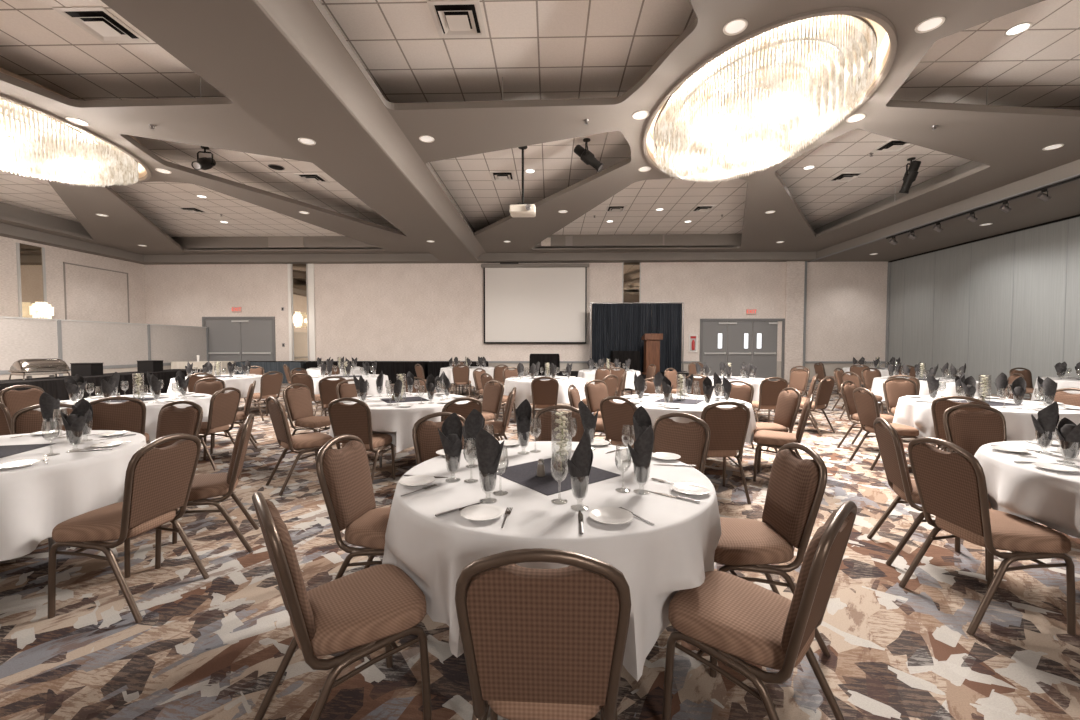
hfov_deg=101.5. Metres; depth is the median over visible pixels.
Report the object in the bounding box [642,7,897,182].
chandelier
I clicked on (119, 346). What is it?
wall partition
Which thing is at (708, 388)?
folded napkin
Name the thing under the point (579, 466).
folded napkin
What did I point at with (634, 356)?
draped table
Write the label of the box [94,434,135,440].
knife
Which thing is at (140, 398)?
cloth
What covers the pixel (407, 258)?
ceiling
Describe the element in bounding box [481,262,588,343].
projection screen
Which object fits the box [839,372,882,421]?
banquet chair
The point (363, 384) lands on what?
folded napkin
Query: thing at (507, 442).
bread plate
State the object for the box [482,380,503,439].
banquet chair
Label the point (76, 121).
recessed light
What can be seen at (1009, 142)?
ceiling
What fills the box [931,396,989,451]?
banquet chair
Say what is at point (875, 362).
folded napkin
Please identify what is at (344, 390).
banquet chair
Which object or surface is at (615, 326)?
curtain
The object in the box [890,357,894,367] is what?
folded napkin
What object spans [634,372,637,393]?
folded napkin
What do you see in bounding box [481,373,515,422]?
banquet chair
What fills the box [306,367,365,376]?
tablecloth
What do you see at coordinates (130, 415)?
banquet chair
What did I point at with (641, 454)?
folded napkin
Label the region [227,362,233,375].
folded napkin
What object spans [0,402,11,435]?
banquet chair
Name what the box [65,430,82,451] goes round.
goblet
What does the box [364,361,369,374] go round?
folded napkin
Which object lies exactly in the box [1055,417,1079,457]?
folded napkin
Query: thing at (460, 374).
banquet chair
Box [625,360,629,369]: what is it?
folded napkin
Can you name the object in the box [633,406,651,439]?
folded napkin
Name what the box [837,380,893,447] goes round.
banquet chair
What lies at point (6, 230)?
ceiling
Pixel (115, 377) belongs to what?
folded napkin
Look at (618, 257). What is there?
ceiling
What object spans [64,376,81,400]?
folded napkin
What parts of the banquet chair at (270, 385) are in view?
leg, seat, frame, backrest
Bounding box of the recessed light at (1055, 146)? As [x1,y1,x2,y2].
[1042,144,1063,150]
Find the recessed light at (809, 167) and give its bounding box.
[802,165,814,169]
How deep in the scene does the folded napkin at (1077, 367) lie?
8.75 m
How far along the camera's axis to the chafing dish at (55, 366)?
8.51 m
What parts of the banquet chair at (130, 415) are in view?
backrest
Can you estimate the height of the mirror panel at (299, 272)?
3.740 m
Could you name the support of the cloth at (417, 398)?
on the tablecloth at (398, 422)
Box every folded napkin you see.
[39,392,59,430]
[60,400,89,443]
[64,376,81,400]
[72,398,92,434]
[73,374,86,397]
[101,379,114,400]
[108,372,119,393]
[147,372,157,391]
[150,373,160,397]
[174,370,184,391]
[177,375,188,393]
[185,363,192,375]
[202,362,208,375]
[208,361,212,373]
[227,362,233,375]
[241,362,247,374]
[245,360,250,372]
[317,357,320,366]
[321,363,325,374]
[327,362,331,375]
[345,364,350,375]
[353,375,364,396]
[359,375,367,399]
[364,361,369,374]
[372,361,376,373]
[376,371,383,392]
[393,379,402,400]
[406,371,414,391]
[425,374,435,398]
[435,371,443,391]
[438,412,462,471]
[443,372,449,394]
[462,409,484,457]
[475,428,504,490]
[515,399,531,445]
[517,363,521,376]
[530,363,535,377]
[535,361,539,374]
[551,363,555,377]
[566,363,571,376]
[567,427,592,497]
[578,401,598,441]
[587,359,591,368]
[597,359,601,367]
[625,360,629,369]
[628,425,653,482]
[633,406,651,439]
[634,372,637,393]
[636,375,644,397]
[653,371,662,392]
[662,376,672,401]
[684,374,693,392]
[695,362,701,373]
[703,376,713,402]
[704,362,708,376]
[713,372,721,395]
[720,361,725,374]
[722,375,731,399]
[725,363,731,378]
[741,362,745,375]
[745,363,750,377]
[751,364,756,376]
[873,358,878,367]
[888,362,894,375]
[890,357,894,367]
[894,363,900,374]
[902,364,910,377]
[914,362,920,375]
[926,373,939,381]
[927,377,939,396]
[928,365,937,376]
[941,362,948,376]
[950,363,956,378]
[955,372,964,393]
[957,363,965,375]
[961,376,975,401]
[994,373,1008,395]
[1010,377,1025,403]
[1031,401,1059,445]
[1037,376,1045,400]
[1043,377,1056,403]
[1054,362,1063,376]
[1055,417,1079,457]
[1061,361,1066,375]
[1075,362,1079,375]
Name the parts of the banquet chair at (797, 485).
leg, seat, leg, backrest, frame, leg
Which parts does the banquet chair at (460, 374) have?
backrest, frame, seat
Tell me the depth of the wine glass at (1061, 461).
2.47 m
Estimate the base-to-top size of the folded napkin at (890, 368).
0.282 m
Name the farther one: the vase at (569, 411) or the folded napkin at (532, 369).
the folded napkin at (532, 369)
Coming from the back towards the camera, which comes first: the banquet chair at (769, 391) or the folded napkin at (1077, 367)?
the folded napkin at (1077, 367)
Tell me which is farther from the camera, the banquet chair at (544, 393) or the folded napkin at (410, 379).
the banquet chair at (544, 393)
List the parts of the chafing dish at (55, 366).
lid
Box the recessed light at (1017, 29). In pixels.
[1004,22,1032,36]
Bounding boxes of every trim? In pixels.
[287,264,292,360]
[308,264,315,360]
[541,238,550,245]
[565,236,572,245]
[784,261,804,381]
[803,261,806,366]
[809,174,1079,261]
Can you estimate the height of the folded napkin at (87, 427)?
0.243 m
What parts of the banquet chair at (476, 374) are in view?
frame, backrest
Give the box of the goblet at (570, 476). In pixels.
[570,476,588,508]
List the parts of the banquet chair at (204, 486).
leg, leg, seat, leg, frame, backrest, leg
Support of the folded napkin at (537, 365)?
in the goblet
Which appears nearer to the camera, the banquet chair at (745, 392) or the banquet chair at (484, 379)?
the banquet chair at (745, 392)
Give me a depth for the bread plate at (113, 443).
2.87 m
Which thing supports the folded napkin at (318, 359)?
in the goblet
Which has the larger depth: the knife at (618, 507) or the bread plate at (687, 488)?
the bread plate at (687, 488)
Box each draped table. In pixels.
[0,369,202,400]
[171,361,233,374]
[236,361,310,382]
[306,361,370,368]
[368,361,428,383]
[428,361,488,383]
[529,354,559,373]
[610,351,639,370]
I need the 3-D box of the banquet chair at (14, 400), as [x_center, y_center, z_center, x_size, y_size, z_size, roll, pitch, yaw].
[-6.215,0.776,5.473,0.546,0.929,0.451,0,2,8]
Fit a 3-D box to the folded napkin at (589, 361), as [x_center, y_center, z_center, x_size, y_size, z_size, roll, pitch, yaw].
[1.236,0.096,11.091,0.121,0.275,0.092,0,2,-4]
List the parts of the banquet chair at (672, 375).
backrest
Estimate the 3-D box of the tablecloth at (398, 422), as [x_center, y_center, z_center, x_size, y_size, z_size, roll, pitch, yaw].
[-1.644,0.699,5.308,1.692,0.442,1.642,0,2,1]
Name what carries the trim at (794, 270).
attached to the wall at (430, 312)
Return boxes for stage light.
[191,146,215,169]
[574,138,603,171]
[899,157,920,193]
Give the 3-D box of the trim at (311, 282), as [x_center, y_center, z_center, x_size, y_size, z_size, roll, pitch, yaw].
[-8.858,-1.843,17.122,0.230,3.760,0.060,0,2,1]
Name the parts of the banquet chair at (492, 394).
seat, backrest, frame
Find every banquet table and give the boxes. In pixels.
[48,537,54,550]
[379,445,416,467]
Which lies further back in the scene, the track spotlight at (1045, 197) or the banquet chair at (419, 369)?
the banquet chair at (419, 369)
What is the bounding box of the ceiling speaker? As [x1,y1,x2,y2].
[268,164,284,169]
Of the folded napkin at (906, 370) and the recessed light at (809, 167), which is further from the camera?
the recessed light at (809, 167)
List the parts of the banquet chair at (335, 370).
backrest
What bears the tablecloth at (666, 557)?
on the banquet table
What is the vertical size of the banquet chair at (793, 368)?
0.929 m
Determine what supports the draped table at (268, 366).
on the floor
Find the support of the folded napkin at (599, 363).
in the goblet
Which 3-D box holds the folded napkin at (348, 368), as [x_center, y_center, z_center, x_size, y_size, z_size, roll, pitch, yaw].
[-3.803,0.192,8.739,0.098,0.243,0.114,1,2,19]
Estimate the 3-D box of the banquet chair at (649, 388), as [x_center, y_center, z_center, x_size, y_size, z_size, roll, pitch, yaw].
[1.726,0.740,6.517,0.451,0.929,0.546,0,2,4]
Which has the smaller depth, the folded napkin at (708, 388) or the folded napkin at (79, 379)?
the folded napkin at (708, 388)
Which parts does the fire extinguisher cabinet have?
panel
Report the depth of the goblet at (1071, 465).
2.39 m
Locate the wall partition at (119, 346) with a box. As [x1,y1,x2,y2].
[0,316,208,379]
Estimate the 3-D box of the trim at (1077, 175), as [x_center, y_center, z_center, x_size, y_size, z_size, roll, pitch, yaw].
[10.028,-3.519,11.162,0.080,0.025,11.000,0,2,1]
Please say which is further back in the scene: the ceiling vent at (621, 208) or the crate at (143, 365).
the ceiling vent at (621, 208)
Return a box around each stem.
[134,374,142,397]
[216,362,219,373]
[398,374,403,398]
[554,412,568,469]
[678,374,683,397]
[920,363,924,376]
[980,375,989,400]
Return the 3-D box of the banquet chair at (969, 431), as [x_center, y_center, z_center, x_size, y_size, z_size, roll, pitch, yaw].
[3.612,0.843,3.509,0.451,0.929,0.546,0,2,12]
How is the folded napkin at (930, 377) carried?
in the goblet
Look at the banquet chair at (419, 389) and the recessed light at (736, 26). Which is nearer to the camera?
the recessed light at (736, 26)
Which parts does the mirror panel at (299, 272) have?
mirror frame, mirror frame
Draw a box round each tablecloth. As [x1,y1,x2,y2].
[0,430,146,560]
[34,393,211,441]
[167,375,264,399]
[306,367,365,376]
[312,374,390,402]
[329,393,469,452]
[382,441,720,681]
[439,367,493,386]
[503,376,585,406]
[578,369,640,389]
[613,394,756,443]
[682,376,763,400]
[842,367,894,376]
[871,377,984,402]
[893,395,1079,447]
[974,441,1079,538]
[1031,377,1079,400]
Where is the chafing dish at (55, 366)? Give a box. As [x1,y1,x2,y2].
[8,358,70,379]
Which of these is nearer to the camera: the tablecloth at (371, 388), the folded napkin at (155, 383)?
the folded napkin at (155, 383)
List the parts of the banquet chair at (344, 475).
frame, backrest, leg, seat, leg, leg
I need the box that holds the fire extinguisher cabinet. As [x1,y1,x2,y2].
[689,335,697,351]
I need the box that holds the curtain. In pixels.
[590,302,688,372]
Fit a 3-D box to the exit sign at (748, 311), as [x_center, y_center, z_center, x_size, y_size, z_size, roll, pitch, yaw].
[8.024,-1.830,16.741,0.383,0.220,0.058,0,2,1]
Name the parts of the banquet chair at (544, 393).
leg, seat, backrest, frame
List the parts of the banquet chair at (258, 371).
backrest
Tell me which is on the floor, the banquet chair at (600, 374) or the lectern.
the banquet chair at (600, 374)
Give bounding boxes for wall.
[0,236,145,323]
[145,261,887,379]
[885,214,1079,397]
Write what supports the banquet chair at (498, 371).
on the floor
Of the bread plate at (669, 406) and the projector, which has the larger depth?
the projector
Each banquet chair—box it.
[0,385,43,416]
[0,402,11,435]
[11,403,72,434]
[48,433,208,623]
[90,396,149,443]
[155,400,202,447]
[155,413,258,568]
[187,373,216,391]
[194,378,226,443]
[198,387,240,470]
[210,380,257,453]
[244,366,265,406]
[251,371,282,420]
[252,491,431,719]
[266,396,332,495]
[283,364,292,386]
[283,383,339,460]
[290,368,324,409]
[291,373,320,415]
[316,434,390,579]
[318,376,347,431]
[321,365,339,374]
[328,397,394,483]
[336,379,366,398]
[402,377,426,392]
[412,412,466,464]
[415,364,438,392]
[441,397,481,421]
[450,361,467,391]
[452,364,471,396]
[455,548,630,719]
[473,368,502,411]
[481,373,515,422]
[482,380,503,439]
[483,387,515,440]
[493,364,507,384]
[503,367,518,410]
[531,377,558,434]
[534,405,583,441]
[568,384,611,443]
[582,375,617,405]
[584,379,609,440]
[594,367,610,383]
[600,396,636,447]
[604,362,614,368]
[610,367,626,395]
[615,372,625,396]
[631,364,655,394]
[644,377,662,393]
[652,413,709,473]
[662,501,856,719]
[664,368,679,393]
[685,374,705,394]
[688,362,703,374]
[701,401,750,503]
[714,443,829,655]
[722,380,753,447]
[740,387,801,469]
[752,377,787,422]
[753,394,813,481]
[774,369,809,413]
[788,366,809,395]
[788,377,834,435]
[801,374,817,427]
[813,363,840,395]
[819,362,840,393]
[831,368,867,410]
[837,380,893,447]
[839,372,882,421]
[849,387,918,470]
[850,364,869,386]
[861,368,882,411]
[867,417,990,579]
[883,378,916,415]
[887,375,919,414]
[898,365,915,376]
[899,437,1075,635]
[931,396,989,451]
[943,404,1051,528]
[991,373,1023,398]
[1009,367,1033,400]
[1053,388,1079,406]
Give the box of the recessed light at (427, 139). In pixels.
[419,135,433,142]
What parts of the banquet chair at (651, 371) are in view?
backrest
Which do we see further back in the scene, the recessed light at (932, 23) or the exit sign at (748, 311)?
the exit sign at (748, 311)
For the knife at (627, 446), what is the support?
on the tablecloth at (666, 557)
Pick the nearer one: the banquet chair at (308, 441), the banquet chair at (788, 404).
the banquet chair at (308, 441)
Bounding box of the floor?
[0,382,1079,719]
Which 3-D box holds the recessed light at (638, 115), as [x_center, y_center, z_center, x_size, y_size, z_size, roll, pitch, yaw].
[1.502,-3.648,6.557,0.248,0.024,0.248,0,2,1]
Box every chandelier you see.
[0,68,151,186]
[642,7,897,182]
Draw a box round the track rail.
[886,176,1079,238]
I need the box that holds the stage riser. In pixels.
[526,371,705,389]
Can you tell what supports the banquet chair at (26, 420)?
on the floor
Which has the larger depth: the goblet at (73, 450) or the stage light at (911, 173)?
the stage light at (911, 173)
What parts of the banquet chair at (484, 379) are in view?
backrest, frame, seat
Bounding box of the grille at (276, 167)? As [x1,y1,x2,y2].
[269,165,282,169]
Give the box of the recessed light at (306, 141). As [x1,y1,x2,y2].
[298,138,315,144]
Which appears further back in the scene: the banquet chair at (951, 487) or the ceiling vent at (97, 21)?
the ceiling vent at (97, 21)
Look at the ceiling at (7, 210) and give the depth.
13.08 m
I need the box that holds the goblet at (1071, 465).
[1059,440,1079,467]
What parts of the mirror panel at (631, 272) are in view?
mirror frame, mirror frame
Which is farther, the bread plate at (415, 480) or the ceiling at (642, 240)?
the ceiling at (642, 240)
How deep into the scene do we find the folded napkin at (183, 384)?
5.43 m
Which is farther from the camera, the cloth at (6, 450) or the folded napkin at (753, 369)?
the folded napkin at (753, 369)
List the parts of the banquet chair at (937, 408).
backrest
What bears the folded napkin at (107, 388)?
in the goblet
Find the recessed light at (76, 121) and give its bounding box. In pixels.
[65,117,88,125]
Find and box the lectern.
[641,327,662,374]
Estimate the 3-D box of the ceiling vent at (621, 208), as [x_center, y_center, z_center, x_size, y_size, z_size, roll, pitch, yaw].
[2.182,-4.342,12.714,0.560,0.045,0.560,0,2,1]
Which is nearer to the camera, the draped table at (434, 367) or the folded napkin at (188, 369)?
the folded napkin at (188, 369)
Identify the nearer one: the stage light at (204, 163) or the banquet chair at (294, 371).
the stage light at (204, 163)
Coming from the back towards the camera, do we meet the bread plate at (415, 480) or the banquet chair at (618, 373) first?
the banquet chair at (618, 373)
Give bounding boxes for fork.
[401,484,436,495]
[501,507,512,527]
[651,478,673,483]
[993,451,1036,457]
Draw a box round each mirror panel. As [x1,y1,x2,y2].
[16,242,46,318]
[291,264,308,359]
[622,262,640,302]
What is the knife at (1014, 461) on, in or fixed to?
on the tablecloth at (1028, 491)
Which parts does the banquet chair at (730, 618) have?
leg, leg, seat, leg, frame, backrest, leg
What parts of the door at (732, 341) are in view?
lite frame, lite frame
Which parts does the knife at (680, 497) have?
blade, handle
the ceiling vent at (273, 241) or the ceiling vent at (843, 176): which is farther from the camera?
the ceiling vent at (273, 241)
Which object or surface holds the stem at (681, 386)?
in the vase at (685, 375)
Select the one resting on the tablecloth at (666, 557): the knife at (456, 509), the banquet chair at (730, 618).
the knife at (456, 509)
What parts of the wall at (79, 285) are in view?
hatch trim, hatch trim, hatch trim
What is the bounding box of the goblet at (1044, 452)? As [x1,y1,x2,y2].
[1035,431,1053,454]
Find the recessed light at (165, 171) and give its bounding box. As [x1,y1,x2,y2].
[155,168,171,173]
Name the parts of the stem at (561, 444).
stem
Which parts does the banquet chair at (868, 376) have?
frame, backrest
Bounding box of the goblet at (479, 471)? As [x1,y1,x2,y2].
[479,471,496,499]
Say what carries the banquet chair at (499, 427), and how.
on the floor
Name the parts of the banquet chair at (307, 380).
backrest, frame, seat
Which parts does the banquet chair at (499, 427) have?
seat, backrest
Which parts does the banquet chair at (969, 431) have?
frame, backrest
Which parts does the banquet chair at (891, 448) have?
leg, backrest, frame, leg, seat, leg, leg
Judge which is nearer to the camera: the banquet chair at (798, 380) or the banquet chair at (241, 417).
the banquet chair at (241, 417)
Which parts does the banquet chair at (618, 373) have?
backrest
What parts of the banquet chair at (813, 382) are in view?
backrest, frame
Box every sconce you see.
[29,302,53,318]
[293,312,302,327]
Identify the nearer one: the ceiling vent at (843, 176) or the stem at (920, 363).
the stem at (920, 363)
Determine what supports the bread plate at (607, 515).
on the tablecloth at (666, 557)
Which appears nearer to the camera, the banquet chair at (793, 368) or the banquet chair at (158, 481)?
the banquet chair at (158, 481)
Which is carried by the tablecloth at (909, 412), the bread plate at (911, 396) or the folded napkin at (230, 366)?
the bread plate at (911, 396)
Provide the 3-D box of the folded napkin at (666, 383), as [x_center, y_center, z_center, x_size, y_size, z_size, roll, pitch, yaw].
[1.381,0.311,4.775,0.121,0.275,0.092,1,2,19]
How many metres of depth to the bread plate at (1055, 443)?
2.93 m
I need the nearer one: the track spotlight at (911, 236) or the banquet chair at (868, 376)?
the banquet chair at (868, 376)
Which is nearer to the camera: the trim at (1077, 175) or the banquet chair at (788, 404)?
the banquet chair at (788, 404)
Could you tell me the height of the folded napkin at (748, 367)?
0.282 m
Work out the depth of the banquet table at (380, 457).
5.10 m
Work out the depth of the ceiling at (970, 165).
11.17 m
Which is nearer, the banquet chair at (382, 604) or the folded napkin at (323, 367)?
the banquet chair at (382, 604)
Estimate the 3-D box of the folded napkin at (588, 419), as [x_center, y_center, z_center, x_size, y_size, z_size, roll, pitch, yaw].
[0.304,0.385,2.777,0.121,0.267,0.106,1,2,34]
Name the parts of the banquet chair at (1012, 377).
backrest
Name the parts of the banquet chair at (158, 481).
leg, leg, seat, leg, frame, backrest, leg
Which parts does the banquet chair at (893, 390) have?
backrest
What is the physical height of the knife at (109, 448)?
0.009 m
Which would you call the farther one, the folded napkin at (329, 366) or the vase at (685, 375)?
the folded napkin at (329, 366)
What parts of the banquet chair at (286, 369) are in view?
backrest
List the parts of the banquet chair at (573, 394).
frame, backrest, seat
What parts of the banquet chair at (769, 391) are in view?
seat, frame, backrest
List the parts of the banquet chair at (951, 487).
leg, backrest, frame, leg, leg, seat, leg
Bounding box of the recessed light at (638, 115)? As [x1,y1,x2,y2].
[633,110,649,119]
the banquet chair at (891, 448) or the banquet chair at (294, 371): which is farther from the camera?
the banquet chair at (294, 371)
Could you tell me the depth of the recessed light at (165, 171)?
8.68 m
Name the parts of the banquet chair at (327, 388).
backrest, frame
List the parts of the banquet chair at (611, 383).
frame, backrest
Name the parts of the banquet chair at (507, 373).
frame, backrest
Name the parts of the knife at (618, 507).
handle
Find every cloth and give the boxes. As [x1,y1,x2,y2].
[0,443,55,457]
[103,397,167,402]
[381,396,429,402]
[496,456,619,495]
[653,398,703,404]
[951,400,1023,405]
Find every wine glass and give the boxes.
[41,420,59,456]
[53,408,67,438]
[551,453,567,501]
[615,445,631,490]
[1056,435,1074,463]
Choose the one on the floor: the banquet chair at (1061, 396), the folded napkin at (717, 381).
the banquet chair at (1061, 396)
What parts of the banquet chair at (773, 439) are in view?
leg, leg, seat, frame, backrest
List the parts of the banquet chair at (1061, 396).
frame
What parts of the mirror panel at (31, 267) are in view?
mirror frame, mirror frame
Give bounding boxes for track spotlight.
[889,237,897,244]
[908,231,916,239]
[933,222,942,231]
[967,212,976,221]
[999,201,1010,212]
[1037,189,1050,201]
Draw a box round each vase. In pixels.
[551,411,571,470]
[676,375,685,400]
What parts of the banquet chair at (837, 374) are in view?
leg, frame, backrest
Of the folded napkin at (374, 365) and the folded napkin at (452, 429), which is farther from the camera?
the folded napkin at (374, 365)
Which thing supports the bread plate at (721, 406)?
on the tablecloth at (654, 410)
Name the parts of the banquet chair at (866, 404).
leg, frame, backrest, leg, seat, leg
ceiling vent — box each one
[52,6,148,42]
[175,207,208,212]
[268,236,303,247]
[294,173,329,182]
[427,0,486,37]
[489,171,515,180]
[605,205,626,211]
[690,205,715,211]
[826,172,866,181]
[871,139,911,151]
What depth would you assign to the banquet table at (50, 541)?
2.86 m
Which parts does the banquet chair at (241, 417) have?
leg, seat, frame, leg, backrest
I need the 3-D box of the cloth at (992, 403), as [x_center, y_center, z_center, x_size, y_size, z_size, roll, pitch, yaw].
[5.064,0.486,5.006,0.480,0.002,0.480,0,2,-8]
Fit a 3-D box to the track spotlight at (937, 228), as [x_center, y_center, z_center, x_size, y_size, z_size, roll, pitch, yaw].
[10.076,-3.353,11.161,0.198,0.236,0.122,0,2,1]
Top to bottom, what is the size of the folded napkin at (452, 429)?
0.278 m
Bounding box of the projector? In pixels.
[510,146,535,216]
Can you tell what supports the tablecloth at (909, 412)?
on the banquet table
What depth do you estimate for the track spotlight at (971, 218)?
10.23 m
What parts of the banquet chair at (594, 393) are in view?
frame, backrest, seat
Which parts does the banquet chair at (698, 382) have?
backrest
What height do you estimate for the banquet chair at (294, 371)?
0.929 m
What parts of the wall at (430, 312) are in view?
chair rail, chair rail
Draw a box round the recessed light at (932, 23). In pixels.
[915,16,944,32]
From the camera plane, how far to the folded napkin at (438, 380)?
5.67 m
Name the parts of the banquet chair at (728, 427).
seat, leg, backrest, frame, leg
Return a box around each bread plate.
[0,460,40,468]
[30,430,63,435]
[91,441,125,447]
[98,431,129,436]
[397,404,412,406]
[399,475,434,486]
[436,449,463,455]
[460,504,503,520]
[499,440,519,445]
[589,507,633,523]
[591,439,609,445]
[652,452,680,460]
[665,405,680,408]
[671,482,710,494]
[716,405,730,407]
[906,395,922,397]
[915,399,930,401]
[989,446,1028,452]
[1031,462,1079,471]
[1033,439,1060,445]
[1063,407,1079,409]
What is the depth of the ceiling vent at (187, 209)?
12.74 m
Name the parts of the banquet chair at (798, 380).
seat, backrest, frame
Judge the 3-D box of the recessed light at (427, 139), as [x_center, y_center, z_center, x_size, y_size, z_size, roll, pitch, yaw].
[-1.882,-3.674,7.324,0.248,0.024,0.248,0,2,1]
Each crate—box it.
[70,363,102,375]
[137,360,163,371]
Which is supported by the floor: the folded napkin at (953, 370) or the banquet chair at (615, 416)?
the banquet chair at (615, 416)
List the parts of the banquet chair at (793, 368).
frame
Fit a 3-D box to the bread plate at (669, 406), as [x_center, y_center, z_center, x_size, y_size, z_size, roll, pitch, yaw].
[1.385,0.493,4.596,0.168,0.017,0.168,0,2,1]
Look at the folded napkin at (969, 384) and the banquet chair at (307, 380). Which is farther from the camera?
the banquet chair at (307, 380)
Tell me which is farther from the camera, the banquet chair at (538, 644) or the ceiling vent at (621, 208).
the ceiling vent at (621, 208)
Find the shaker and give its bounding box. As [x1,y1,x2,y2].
[537,459,544,476]
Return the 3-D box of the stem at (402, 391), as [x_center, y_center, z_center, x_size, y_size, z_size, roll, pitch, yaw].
[-1.648,0.316,5.234,0.078,0.298,0.080,0,2,-14]
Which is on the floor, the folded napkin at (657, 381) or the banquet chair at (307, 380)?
the banquet chair at (307, 380)
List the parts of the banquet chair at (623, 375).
backrest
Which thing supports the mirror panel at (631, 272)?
in the wall at (430, 312)
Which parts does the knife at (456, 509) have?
handle, blade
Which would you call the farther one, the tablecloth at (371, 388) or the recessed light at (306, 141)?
the tablecloth at (371, 388)
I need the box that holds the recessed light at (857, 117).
[846,114,865,121]
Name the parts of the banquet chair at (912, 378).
frame, backrest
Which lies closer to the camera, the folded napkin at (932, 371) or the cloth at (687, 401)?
the cloth at (687, 401)
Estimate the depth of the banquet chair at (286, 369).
11.56 m
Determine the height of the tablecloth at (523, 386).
0.486 m
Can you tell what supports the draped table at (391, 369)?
on the floor
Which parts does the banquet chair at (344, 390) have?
backrest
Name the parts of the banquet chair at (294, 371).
frame, backrest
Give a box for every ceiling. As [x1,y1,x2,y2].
[0,0,1079,236]
[0,72,428,254]
[0,202,89,235]
[0,223,143,261]
[134,253,441,264]
[171,236,380,249]
[312,0,1079,252]
[478,252,895,262]
[534,234,741,247]
[813,161,982,233]
[816,159,1079,258]
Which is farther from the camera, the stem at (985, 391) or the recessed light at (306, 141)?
the recessed light at (306, 141)
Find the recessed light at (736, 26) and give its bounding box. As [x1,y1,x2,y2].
[723,18,747,35]
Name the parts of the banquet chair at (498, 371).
backrest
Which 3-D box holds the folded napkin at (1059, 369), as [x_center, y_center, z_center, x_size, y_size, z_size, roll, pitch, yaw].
[10.034,0.184,8.515,0.116,0.278,0.125,-1,2,-23]
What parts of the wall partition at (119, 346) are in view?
post, rail, post, post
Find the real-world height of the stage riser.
0.450 m
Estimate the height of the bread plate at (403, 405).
0.017 m
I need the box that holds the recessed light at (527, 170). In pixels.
[525,169,535,172]
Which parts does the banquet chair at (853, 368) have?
backrest, frame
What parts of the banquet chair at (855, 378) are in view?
backrest, frame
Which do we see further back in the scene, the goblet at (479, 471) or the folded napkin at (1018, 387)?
the folded napkin at (1018, 387)
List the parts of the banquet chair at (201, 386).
backrest, frame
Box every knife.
[66,448,112,452]
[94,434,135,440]
[435,502,482,516]
[578,510,583,534]
[605,446,627,453]
[618,507,653,524]
[649,491,699,502]
[653,464,695,465]
[1014,461,1058,463]
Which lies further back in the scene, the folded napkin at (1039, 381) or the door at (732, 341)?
the door at (732, 341)
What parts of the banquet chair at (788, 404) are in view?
seat, backrest, frame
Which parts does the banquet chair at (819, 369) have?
backrest, frame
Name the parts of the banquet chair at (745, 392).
backrest, frame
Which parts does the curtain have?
curtain panel, curtain panel, curtain panel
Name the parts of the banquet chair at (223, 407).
leg, leg, seat, frame, backrest, leg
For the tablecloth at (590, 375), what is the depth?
10.61 m
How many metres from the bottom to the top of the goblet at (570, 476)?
0.138 m
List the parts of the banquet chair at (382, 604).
leg, backrest, frame, leg, seat, leg, leg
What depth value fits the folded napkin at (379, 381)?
5.58 m
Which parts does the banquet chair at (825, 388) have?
leg, seat, frame, backrest, leg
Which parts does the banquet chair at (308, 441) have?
leg, backrest, frame, leg, seat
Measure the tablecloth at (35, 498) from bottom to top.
0.512 m
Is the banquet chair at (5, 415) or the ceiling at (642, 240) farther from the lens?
the ceiling at (642, 240)
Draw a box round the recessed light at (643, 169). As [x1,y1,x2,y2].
[638,166,650,171]
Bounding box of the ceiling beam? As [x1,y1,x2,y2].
[101,0,485,262]
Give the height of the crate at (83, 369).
0.275 m
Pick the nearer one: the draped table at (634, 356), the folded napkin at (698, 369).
the folded napkin at (698, 369)
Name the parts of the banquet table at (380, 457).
leg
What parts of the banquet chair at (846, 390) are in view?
leg, frame, backrest, leg, seat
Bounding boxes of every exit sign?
[232,307,241,311]
[746,309,756,314]
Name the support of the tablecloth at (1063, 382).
on the banquet table
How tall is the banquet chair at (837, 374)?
0.929 m
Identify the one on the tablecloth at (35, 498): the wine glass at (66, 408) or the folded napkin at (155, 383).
the wine glass at (66, 408)
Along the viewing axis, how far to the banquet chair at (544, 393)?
7.02 m
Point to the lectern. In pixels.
(651, 340)
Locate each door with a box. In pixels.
[202,317,275,374]
[699,319,784,380]
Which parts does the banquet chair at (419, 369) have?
backrest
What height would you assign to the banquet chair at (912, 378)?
0.929 m
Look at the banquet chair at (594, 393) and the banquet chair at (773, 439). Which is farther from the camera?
the banquet chair at (594, 393)
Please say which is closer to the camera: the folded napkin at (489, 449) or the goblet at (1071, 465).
the folded napkin at (489, 449)
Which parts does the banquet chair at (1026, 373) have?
frame, backrest, seat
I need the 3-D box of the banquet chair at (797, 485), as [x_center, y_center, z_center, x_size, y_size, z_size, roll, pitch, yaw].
[1.065,0.886,2.232,0.546,0.929,0.451,0,2,2]
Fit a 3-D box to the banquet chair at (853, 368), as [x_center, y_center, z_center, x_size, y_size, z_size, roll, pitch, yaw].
[8.405,0.571,11.506,0.546,0.929,0.451,-2,3,-40]
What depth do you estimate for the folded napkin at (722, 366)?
8.98 m
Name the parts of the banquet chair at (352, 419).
backrest, frame, seat, leg, leg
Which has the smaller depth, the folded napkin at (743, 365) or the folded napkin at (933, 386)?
the folded napkin at (933, 386)
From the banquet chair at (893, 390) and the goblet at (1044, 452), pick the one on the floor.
the banquet chair at (893, 390)
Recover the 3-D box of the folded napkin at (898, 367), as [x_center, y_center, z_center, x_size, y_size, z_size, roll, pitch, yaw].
[7.150,0.179,8.823,0.106,0.267,0.121,0,2,9]
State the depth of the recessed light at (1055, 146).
7.63 m
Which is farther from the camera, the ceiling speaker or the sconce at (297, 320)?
the sconce at (297, 320)
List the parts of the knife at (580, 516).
handle, blade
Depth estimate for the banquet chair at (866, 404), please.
5.12 m
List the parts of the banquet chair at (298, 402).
leg, frame, backrest, leg, seat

